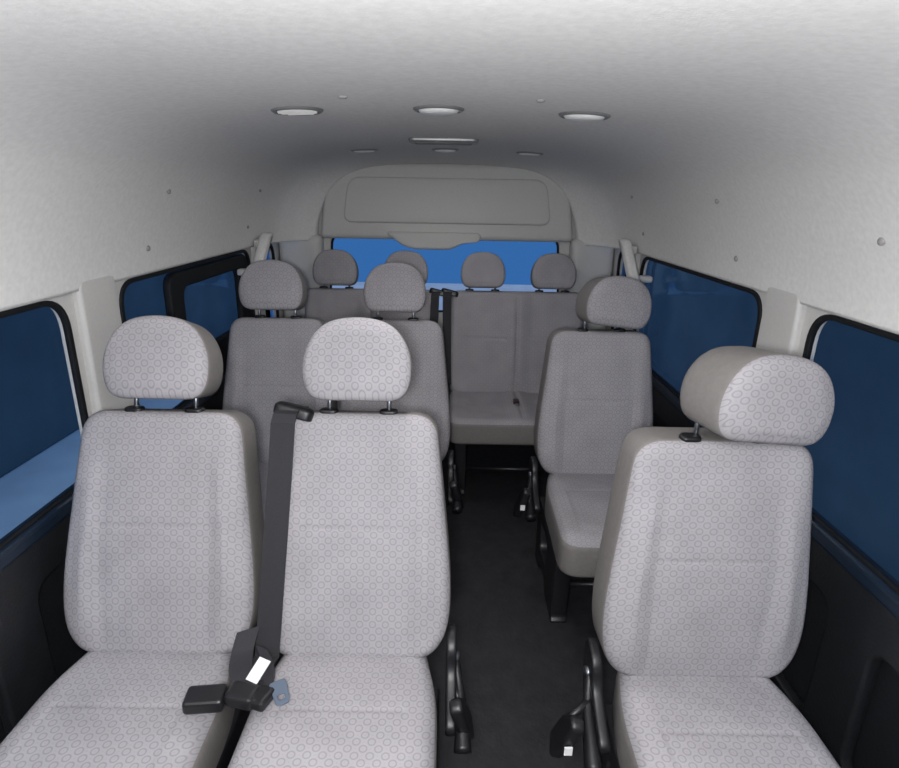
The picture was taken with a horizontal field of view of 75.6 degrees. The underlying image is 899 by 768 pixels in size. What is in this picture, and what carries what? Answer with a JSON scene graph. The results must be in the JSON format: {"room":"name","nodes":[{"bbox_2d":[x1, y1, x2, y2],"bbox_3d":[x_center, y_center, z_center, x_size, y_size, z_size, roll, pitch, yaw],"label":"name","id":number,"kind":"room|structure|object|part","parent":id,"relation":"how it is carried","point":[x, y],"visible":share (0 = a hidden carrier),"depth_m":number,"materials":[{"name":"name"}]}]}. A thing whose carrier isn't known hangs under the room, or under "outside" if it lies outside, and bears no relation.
{"room":"vehicle interior","nodes":[
{"label":"vehicle interior","id":0,"kind":"room"},
{"bbox_2d":[0,242,283,735],"bbox_3d":[-0.993,0.452,1.241,0.035,1.260,4.770,1,18,0],"label":"wall","id":1,"kind":"structure","parent":0,"point":[27,670],"depth_m":1.36,"materials":[{"name":"grey plastic"}]},
{"bbox_2d":[0,561,87,743],"bbox_3d":[-1.023,0.725,1.330,0.010,0.685,4.770,1,18,0],"label":"backing","id":2,"kind":"object","parent":1,"relation":"attached to","point":[65,652],"visible":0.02,"depth_m":1.50,"materials":[{"name":"plastic"}]},
{"bbox_2d":[0,301,88,549],"bbox_3d":[-0.983,0.236,0.871,0.014,0.507,1.416,1,18,0],"label":"seal","id":3,"kind":"object","parent":1,"relation":"attached to","point":[67,329],"visible":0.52,"depth_m":1.47,"materials":[{"name":"black rubber"}]},
{"bbox_2d":[72,276,133,413],"bbox_3d":[-0.966,-0.045,1.647,0.022,0.525,0.189,1,18,0],"label":"trim","id":4,"kind":"structure","parent":1,"relation":"attached to","point":[96,305],"depth_m":1.58,"materials":[{"name":"grey plastic"}]},
{"bbox_3d":[-0.995,0.731,1.331,0.030,0.675,4.770,1,18,0],"label":"panel","id":5,"kind":"part","parent":1,"relation":"part of","materials":[{"name":"plastic"}]},
{"bbox_2d":[0,374,224,571],"bbox_3d":[-0.993,0.398,1.223,0.050,0.045,4.750,1,18,0],"label":"trim","id":6,"kind":"structure","parent":1,"relation":"attached to","point":[34,533],"depth_m":1.38,"materials":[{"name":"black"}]},
{"bbox_3d":[-0.992,0.131,1.137,0.024,0.585,4.770,1,18,0],"label":"panel","id":7,"kind":"part","parent":1,"relation":"part of","materials":[{"name":"grey plastic"}]},
{"bbox_2d":[119,250,254,408],"bbox_3d":[-0.975,-0.234,2.316,0.014,0.507,1.156,1,18,0],"label":"seal","id":8,"kind":"object","parent":1,"relation":"attached to","point":[126,283],"visible":0.43,"depth_m":2.02,"materials":[{"name":"black rubber"}]},
{"bbox_2d":[163,254,251,371],"bbox_3d":[-0.988,-0.279,2.459,0.030,0.468,0.800,1,18,0],"label":"window","id":9,"kind":"structure","parent":1,"relation":"in","point":[175,283],"depth_m":2.28,"materials":[{"name":"black rubber"}]},
{"bbox_2d":[237,232,272,275],"bbox_3d":[-0.916,-0.614,2.729,0.108,0.180,0.279,1,18,0],"label":"handle","id":10,"kind":"object","parent":1,"relation":"attached to","point":[262,244],"visible":0.6,"depth_m":2.73,"materials":[{"name":"plastic"}]},
{"bbox_2d":[251,247,265,314],"bbox_3d":[-0.959,-0.460,2.926,0.022,0.525,0.099,1,18,0],"label":"trim","id":11,"kind":"structure","parent":1,"relation":"attached to","point":[253,249],"depth_m":2.83,"materials":[{"name":"grey plastic"}]},
{"bbox_2d":[265,253,273,317],"bbox_3d":[-0.997,-0.498,3.124,0.004,0.513,0.260,1,18,0],"label":"glass","id":12,"kind":"object","parent":1,"relation":"attached to","point":[269,313],"visible":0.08,"depth_m":3.21,"materials":[{"name":"blue glass"}]},
{"bbox_2d":[270,244,278,317],"bbox_3d":[-0.971,-0.497,3.125,0.014,0.507,0.256,1,18,0],"label":"seal","id":13,"kind":"object","parent":1,"relation":"attached to","point":[271,246],"visible":0.12,"depth_m":3.18,"materials":[{"name":"black rubber"}]},
{"bbox_2d":[279,234,325,317],"bbox_3d":[-0.840,-0.584,3.337,0.240,0.540,0.100,1,18,0],"label":"trim","id":14,"kind":"structure","parent":1,"relation":"attached to","point":[301,255],"depth_m":3.25,"materials":[{"name":"grey plastic"}]},
{"bbox_2d":[253,442,616,767],"bbox_3d":[-0.049,1.087,1.442,1.920,0.040,4.820,1,18,0],"label":"floor","id":15,"kind":"structure","parent":0,"point":[522,670],"depth_m":2.04,"materials":[{"name":"carpet"}]},
{"bbox_2d":[0,315,263,767],"bbox_3d":[-0.704,0.491,1.268,0.464,1.179,0.822,1,18,0],"label":"passenger seat","id":16,"kind":"object","parent":15,"relation":"on","point":[162,571],"visible":0.99,"depth_m":1.38,"materials":[{"name":"fabric"}]},
{"bbox_2d":[0,651,234,767],"bbox_3d":[-0.709,0.774,1.217,0.418,0.163,0.550,1,18,0],"label":"cushion","id":17,"kind":"object","parent":16,"relation":"on","point":[110,709],"depth_m":1.22,"materials":[{"name":"fabric"}]},
{"bbox_3d":[-0.769,0.033,1.425,0.011,0.100,0.011,1,0,0],"label":"headrest post","id":18,"kind":"part","parent":16,"relation":"part of","materials":[{"name":"silver metal"}]},
{"bbox_3d":[-0.701,0.363,1.443,0.464,0.596,0.148,1,0,0],"label":"backrest","id":19,"kind":"part","parent":16,"relation":"part of","materials":[{"name":"fabric"}]},
{"bbox_3d":[-0.623,0.036,1.425,0.011,0.100,0.011,1,0,0],"label":"headrest post","id":20,"kind":"part","parent":16,"relation":"part of","materials":[{"name":"silver metal"}]},
{"bbox_2d":[222,260,337,517],"bbox_3d":[-0.706,0.164,2.230,0.464,1.206,0.773,1,18,0],"label":"passenger seat","id":21,"kind":"object","parent":15,"relation":"on","point":[265,355],"visible":0.48,"depth_m":2.34,"materials":[{"name":"fabric"}]},
{"bbox_2d":[259,462,267,517],"bbox_3d":[-0.711,0.452,2.207,0.418,0.163,0.550,1,18,0],"label":"cushion","id":22,"kind":"object","parent":21,"relation":"on","point":[263,466],"depth_m":2.21,"materials":[{"name":"fabric"}]},
{"bbox_3d":[-0.704,0.032,2.410,0.464,0.611,0.148,1,4,0],"label":"backrest","id":23,"kind":"part","parent":21,"relation":"part of","materials":[{"name":"fabric"}]},
{"bbox_2d":[228,317,473,767],"bbox_3d":[-0.199,0.497,1.268,0.524,1.181,0.823,1,18,0],"label":"passenger seat","id":24,"kind":"object","parent":15,"relation":"on","point":[367,596],"visible":0.92,"depth_m":1.38,"materials":[{"name":"fabric"}]},
{"bbox_2d":[182,401,313,714],"bbox_3d":[-0.434,0.360,1.307,0.217,0.557,0.437,1,18,0],"label":"belt","id":25,"kind":"object","parent":24,"relation":"attached to","point":[253,686],"visible":1,"depth_m":1.35,"materials":[{"name":"black fabric"}]},
{"bbox_3d":[-0.294,0.038,1.425,0.011,0.100,0.011,1,0,0],"label":"headrest post","id":26,"kind":"part","parent":24,"relation":"part of","materials":[{"name":"silver metal"}]},
{"bbox_2d":[228,655,436,767],"bbox_3d":[-0.234,0.782,1.217,0.418,0.163,0.550,1,18,0],"label":"cushion","id":27,"kind":"object","parent":24,"relation":"on","point":[341,711],"depth_m":1.22,"materials":[{"name":"fabric"}]},
{"bbox_3d":[-0.227,0.369,1.443,0.464,0.600,0.148,1,0,0],"label":"backrest","id":28,"kind":"part","parent":24,"relation":"part of","materials":[{"name":"fabric"}]},
{"bbox_3d":[-0.148,0.041,1.425,0.011,0.100,0.011,1,0,0],"label":"headrest post","id":29,"kind":"part","parent":24,"relation":"part of","materials":[{"name":"silver metal"}]},
{"bbox_3d":[0.025,0.753,1.363,0.042,0.132,0.189,0,18,-3],"label":"recline lever","id":30,"kind":"part","parent":24,"relation":"part of","materials":[{"name":"black plastic"}]},
{"bbox_2d":[305,249,430,408],"bbox_3d":[-0.434,-0.084,3.055,0.734,1.177,0.679,1,18,0],"label":"seat","id":31,"kind":"object","parent":15,"relation":"on","point":[332,266],"visible":0.24,"depth_m":3.13,"materials":[{"name":"fabric"}]},
{"bbox_3d":[-0.431,-0.237,3.208,0.734,0.570,0.152,1,6,0],"label":"backrest","id":32,"kind":"part","parent":31,"relation":"part of","materials":[{"name":"fabric"}]},
{"bbox_2d":[429,288,443,322],"bbox_3d":[-0.064,-0.384,3.144,0.097,0.267,0.137,1,18,0],"label":"belt","id":33,"kind":"object","parent":31,"relation":"attached to","point":[435,293],"visible":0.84,"depth_m":3.10,"materials":[{"name":"black fabric"}]},
{"bbox_2d":[339,263,463,513],"bbox_3d":[-0.198,0.174,2.230,0.524,1.200,0.772,1,18,0],"label":"passenger seat","id":34,"kind":"object","parent":15,"relation":"on","point":[389,287],"visible":0.34,"depth_m":2.34,"materials":[{"name":"fabric"}]},
{"bbox_3d":[-0.226,0.041,2.410,0.464,0.611,0.148,1,4,0],"label":"backrest","id":35,"kind":"part","parent":34,"relation":"part of","materials":[{"name":"fabric"}]},
{"bbox_3d":[0.026,0.431,2.352,0.042,0.132,0.189,0,18,-3],"label":"recline lever","id":36,"kind":"part","parent":34,"relation":"part of","materials":[{"name":"black plastic"}]},
{"bbox_2d":[449,252,582,494],"bbox_3d":[0.361,-0.070,3.055,0.734,1.177,0.679,1,18,0],"label":"seat","id":37,"kind":"object","parent":15,"relation":"on","point":[499,338],"visible":0.8,"depth_m":3.13,"materials":[{"name":"fabric"}]},
{"bbox_2d":[441,288,458,384],"bbox_3d":[-0.003,-0.264,3.157,0.097,0.502,0.187,1,18,0],"label":"belt","id":38,"kind":"object","parent":37,"relation":"attached to","point":[448,293],"visible":0.92,"depth_m":3.11,"materials":[{"name":"black fabric"}]},
{"bbox_2d":[449,391,538,444],"bbox_3d":[0.357,0.159,3.036,0.729,0.144,0.500,1,18,0],"label":"cushion","id":39,"kind":"object","parent":37,"relation":"on","point":[476,417],"depth_m":2.82,"materials":[{"name":"fabric"}]},
{"bbox_2d":[513,398,518,405],"bbox_3d":[0.343,0.094,2.985,0.030,0.028,0.067,1,18,0],"label":"belt","id":40,"kind":"object","parent":37,"relation":"on","point":[515,401],"visible":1,"depth_m":2.97,"materials":[{"name":"black plastic"}]},
{"bbox_3d":[0.364,-0.223,3.208,0.734,0.570,0.152,1,6,0],"label":"backrest","id":41,"kind":"part","parent":37,"relation":"part of","materials":[{"name":"fabric"}]},
{"bbox_2d":[513,276,652,622],"bbox_3d":[0.535,0.221,2.153,0.558,1.186,0.704,1,18,0],"label":"passenger seat","id":42,"kind":"object","parent":15,"relation":"on","point":[595,389],"visible":0.76,"depth_m":2.25,"materials":[{"name":"fabric"}]},
{"bbox_3d":[0.320,0.452,2.304,0.052,0.132,0.188,1,18,0],"label":"recline lever","id":43,"kind":"part","parent":42,"relation":"part of","materials":[{"name":"black plastic"}]},
{"bbox_2d":[545,473,614,577],"bbox_3d":[0.578,0.490,2.159,0.418,0.163,0.550,1,18,0],"label":"cushion","id":44,"kind":"object","parent":42,"relation":"on","point":[576,504],"depth_m":2.03,"materials":[{"name":"fabric"}]},
{"bbox_3d":[0.585,0.080,2.332,0.464,0.592,0.148,1,10,0],"label":"backrest","id":45,"kind":"part","parent":42,"relation":"part of","materials":[{"name":"fabric"}]},
{"bbox_2d":[549,346,840,767],"bbox_3d":[0.523,0.549,1.162,0.583,1.175,0.676,1,18,0],"label":"passenger seat","id":46,"kind":"object","parent":15,"relation":"on","point":[700,587],"visible":1,"depth_m":1.25,"materials":[{"name":"fabric"}]},
{"bbox_3d":[0.320,0.770,1.325,0.052,0.132,0.188,1,18,0],"label":"recline lever","id":47,"kind":"part","parent":46,"relation":"part of","materials":[{"name":"black plastic"}]},
{"bbox_3d":[0.533,0.086,1.247,0.011,0.100,0.011,1,13,0],"label":"headrest post","id":48,"kind":"part","parent":46,"relation":"part of","materials":[{"name":"silver metal"}]},
{"bbox_3d":[0.585,0.400,1.337,0.464,0.590,0.148,1,13,0],"label":"backrest","id":49,"kind":"part","parent":46,"relation":"part of","materials":[{"name":"fabric"}]},
{"bbox_2d":[613,671,840,767],"bbox_3d":[0.578,0.808,1.179,0.418,0.163,0.550,1,18,0],"label":"cushion","id":50,"kind":"object","parent":46,"relation":"on","point":[662,719],"depth_m":1.23,"materials":[{"name":"fabric"}]},
{"bbox_2d":[319,208,574,393],"bbox_3d":[-0.022,-0.453,3.439,1.940,1.655,0.030,1,18,0],"label":"panel","id":51,"kind":"object","parent":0,"point":[563,246],"visible":0.09,"depth_m":3.31,"materials":[{"name":"grey plastic"}]},
{"bbox_2d":[330,238,558,311],"bbox_3d":[-0.029,-0.635,3.385,1.373,0.455,0.020,1,18,0],"label":"seal","id":52,"kind":"object","parent":51,"relation":"attached to","point":[332,240],"visible":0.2,"depth_m":3.33,"materials":[{"name":"black rubber"}]},
{"bbox_2d":[321,164,571,241],"bbox_3d":[-0.013,-1.007,3.211,1.414,0.410,0.060,1,18,0],"label":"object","id":53,"kind":"object","parent":51,"relation":"attached to","point":[334,223],"visible":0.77,"depth_m":3.21,"materials":[{"name":"plastic"}]},
{"bbox_2d":[388,231,480,249],"bbox_3d":[-0.085,-0.802,3.247,0.518,0.095,0.050,1,18,0],"label":"brake light","id":54,"kind":"object","parent":53,"relation":"attached to","point":[414,240],"visible":1,"depth_m":3.22,"materials":[{"name":"plastic"}]},
{"bbox_2d":[344,177,549,225],"bbox_3d":[-0.013,-1.000,3.173,1.137,0.240,0.020,1,18,0],"label":"trim","id":55,"kind":"structure","parent":53,"relation":"attached to","point":[368,199],"depth_m":3.17,"materials":[{"name":"plastic"}]},
{"bbox_2d":[0,0,898,333],"bbox_3d":[-0.025,-0.285,0.958,1.888,0.449,4.701,1,18,0],"label":"ceiling","id":56,"kind":"structure","parent":0,"point":[784,114],"depth_m":1.14,"materials":[{"name":"fabric"}]},
{"bbox_2d":[271,106,322,115],"bbox_3d":[-0.341,-0.614,1.301,0.118,0.012,0.118,-1,18,1],"label":"ceiling light","id":57,"kind":"object","parent":56,"relation":"attached to","point":[284,110],"depth_m":1.28,"materials":[{"name":"white plastic"}]},
{"bbox_2d":[351,149,377,152],"bbox_3d":[-0.358,-0.982,2.438,0.118,0.012,0.118,-2,18,1],"label":"ceiling air vent","id":58,"kind":"object","parent":56,"relation":"attached to","point":[355,150],"depth_m":2.40,"materials":[{"name":"grey plastic"}]},
{"bbox_2d":[413,105,463,114],"bbox_3d":[-0.024,-0.613,1.299,0.118,0.018,0.118,1,18,0],"label":"ceiling lamp","id":59,"kind":"object","parent":56,"relation":"attached to","point":[424,109],"depth_m":1.27,"materials":[{"name":"white plastic"}]},
{"bbox_2d":[408,138,478,144],"bbox_3d":[-0.020,-0.843,2.008,0.240,0.023,0.100,1,18,0],"label":"light","id":60,"kind":"object","parent":56,"relation":"attached to","point":[421,141],"depth_m":1.97,"materials":[{"name":"white plastic"}]},
{"bbox_2d":[432,148,458,152],"bbox_3d":[-0.018,-0.982,2.436,0.118,0.018,0.118,1,18,0],"label":"ceiling lamp","id":61,"kind":"object","parent":56,"relation":"attached to","point":[446,150],"depth_m":2.40,"materials":[{"name":"grey plastic"}]},
{"bbox_2d":[317,163,575,238],"bbox_3d":[-0.015,-0.848,3.250,1.564,0.806,0.059,1,18,0],"label":"trim","id":62,"kind":"structure","parent":56,"relation":"attached to","point":[440,163],"depth_m":3.25,"materials":[{"name":"grey plastic"}]},
{"bbox_2d":[516,152,542,155],"bbox_3d":[0.337,-0.970,2.438,0.118,0.012,0.118,4,18,-1],"label":"ceiling lamp","id":63,"kind":"object","parent":56,"relation":"attached to","point":[521,153],"depth_m":2.41,"materials":[{"name":"grey plastic"}]},
{"bbox_2d":[558,111,610,121],"bbox_3d":[0.302,-0.600,1.302,0.118,0.018,0.118,3,18,-1],"label":"ceiling lamp","id":64,"kind":"object","parent":56,"relation":"attached to","point":[582,116],"depth_m":1.27,"materials":[{"name":"white plastic"}]},
{"bbox_2d":[877,237,885,245],"bbox_3d":[0.853,-0.283,1.144,0.011,0.020,0.020,1,18,0],"label":"clip","id":65,"kind":"object","parent":56,"relation":"attached to","point":[881,241],"visible":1,"depth_m":1.14,"materials":[{"name":"grey plastic"}]},
{"bbox_2d":[606,248,898,767],"bbox_3d":[0.916,0.486,1.241,0.035,1.260,4.770,1,18,0],"label":"wall","id":66,"kind":"structure","parent":0,"point":[859,633],"depth_m":1.33,"materials":[{"name":"grey plastic"}]},
{"bbox_2d":[566,238,613,328],"bbox_3d":[0.800,-0.555,3.337,0.240,0.540,0.100,1,18,0],"label":"trim","id":67,"kind":"structure","parent":66,"relation":"attached to","point":[590,262],"depth_m":3.25,"materials":[{"name":"grey plastic"}]},
{"bbox_2d":[611,251,621,328],"bbox_3d":[0.927,-0.464,3.125,0.014,0.507,0.256,1,18,0],"label":"seal","id":68,"kind":"object","parent":66,"relation":"attached to","point":[620,253],"visible":0.11,"depth_m":3.18,"materials":[{"name":"black"}]},
{"bbox_2d":[617,264,625,327],"bbox_3d":[0.953,-0.464,3.124,0.004,0.513,0.260,1,18,0],"label":"glass","id":69,"kind":"object","parent":66,"relation":"attached to","point":[624,272],"visible":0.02,"depth_m":3.19,"materials":[{"name":"blue glass"}]},
{"bbox_2d":[624,253,640,329],"bbox_3d":[0.915,-0.427,2.926,0.022,0.525,0.099,1,18,0],"label":"trim","id":70,"kind":"structure","parent":66,"relation":"attached to","point":[637,256],"depth_m":2.83,"materials":[{"name":"grey plastic"}]},
{"bbox_2d":[619,239,652,282],"bbox_3d":[0.876,-0.582,2.729,0.108,0.180,0.279,1,18,0],"label":"handle","id":71,"kind":"object","parent":66,"relation":"attached to","point":[628,250],"visible":0.81,"depth_m":2.70,"materials":[{"name":"plastic"}]},
{"bbox_2d":[639,260,649,333],"bbox_3d":[0.949,-0.201,2.316,0.004,0.513,1.160,1,18,0],"label":"glass","id":72,"kind":"object","parent":66,"relation":"attached to","point":[642,330],"visible":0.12,"depth_m":2.81,"materials":[{"name":"blue glass"}]},
{"bbox_2d":[633,257,761,398],"bbox_3d":[0.923,-0.201,2.316,0.014,0.507,1.156,1,18,0],"label":"seal","id":73,"kind":"object","parent":66,"relation":"attached to","point":[754,293],"visible":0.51,"depth_m":2.02,"materials":[{"name":"black rubber"}]},
{"bbox_3d":[0.927,0.165,1.137,0.024,0.585,4.770,1,18,0],"label":"panel","id":74,"kind":"part","parent":66,"relation":"part of","materials":[{"name":"grey plastic"}]},
{"bbox_2d":[652,369,898,619],"bbox_3d":[0.919,0.431,1.223,0.050,0.045,4.750,1,18,0],"label":"trim","id":75,"kind":"structure","parent":66,"relation":"attached to","point":[871,582],"depth_m":1.31,"materials":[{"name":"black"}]},
{"bbox_3d":[0.909,0.764,1.331,0.030,0.675,4.770,1,18,0],"label":"panel","id":76,"kind":"part","parent":66,"relation":"part of","materials":[{"name":"plastic"}]},
{"bbox_2d":[653,411,898,767],"bbox_3d":[0.937,0.759,1.330,0.010,0.685,4.770,1,18,0],"label":"side trim panel","id":77,"kind":"object","parent":66,"relation":"attached to","point":[877,744],"visible":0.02,"depth_m":1.29,"materials":[{"name":"plastic"}]},
{"bbox_2d":[756,287,806,355],"bbox_3d":[0.907,-0.012,1.647,0.022,0.525,0.189,1,18,0],"label":"trim","id":78,"kind":"structure","parent":66,"relation":"attached to","point":[783,315],"depth_m":1.57,"materials":[{"name":"grey plastic"}]},
{"bbox_2d":[802,314,898,594],"bbox_3d":[0.914,0.269,0.871,0.014,0.507,1.416,1,18,0],"label":"seal","id":79,"kind":"object","parent":66,"relation":"attached to","point":[819,321],"visible":0.47,"depth_m":1.33,"materials":[{"name":"black rubber"}]},
{"label":"outside","id":80,"kind":"structure","parent":0,"visible":0},
{"bbox_2d":[0,282,556,538],"bbox_3d":[-0.023,1.341,2.539,16.000,0.100,24.000,1,18,0],"label":"ground","id":81,"kind":"structure","parent":80,"point":[24,490],"depth_m":4.29,"materials":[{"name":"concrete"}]},
{"bbox_2d":[0,253,241,476],"bbox_3d":[-3.335,-0.905,1.828,0.200,4.500,16.000,1,18,0],"label":"window","id":82,"kind":"structure","parent":81,"relation":"on","point":[37,406],"depth_m":4.67,"materials":[{"name":"blue glass"}]},
{"bbox_2d":[616,261,898,581],"bbox_3d":[2.614,-0.801,1.828,0.200,4.500,16.000,1,18,0],"label":"window","id":83,"kind":"structure","parent":81,"relation":"on","point":[856,460],"depth_m":3.69,"materials":[{"name":"blue glass"}]}
]}

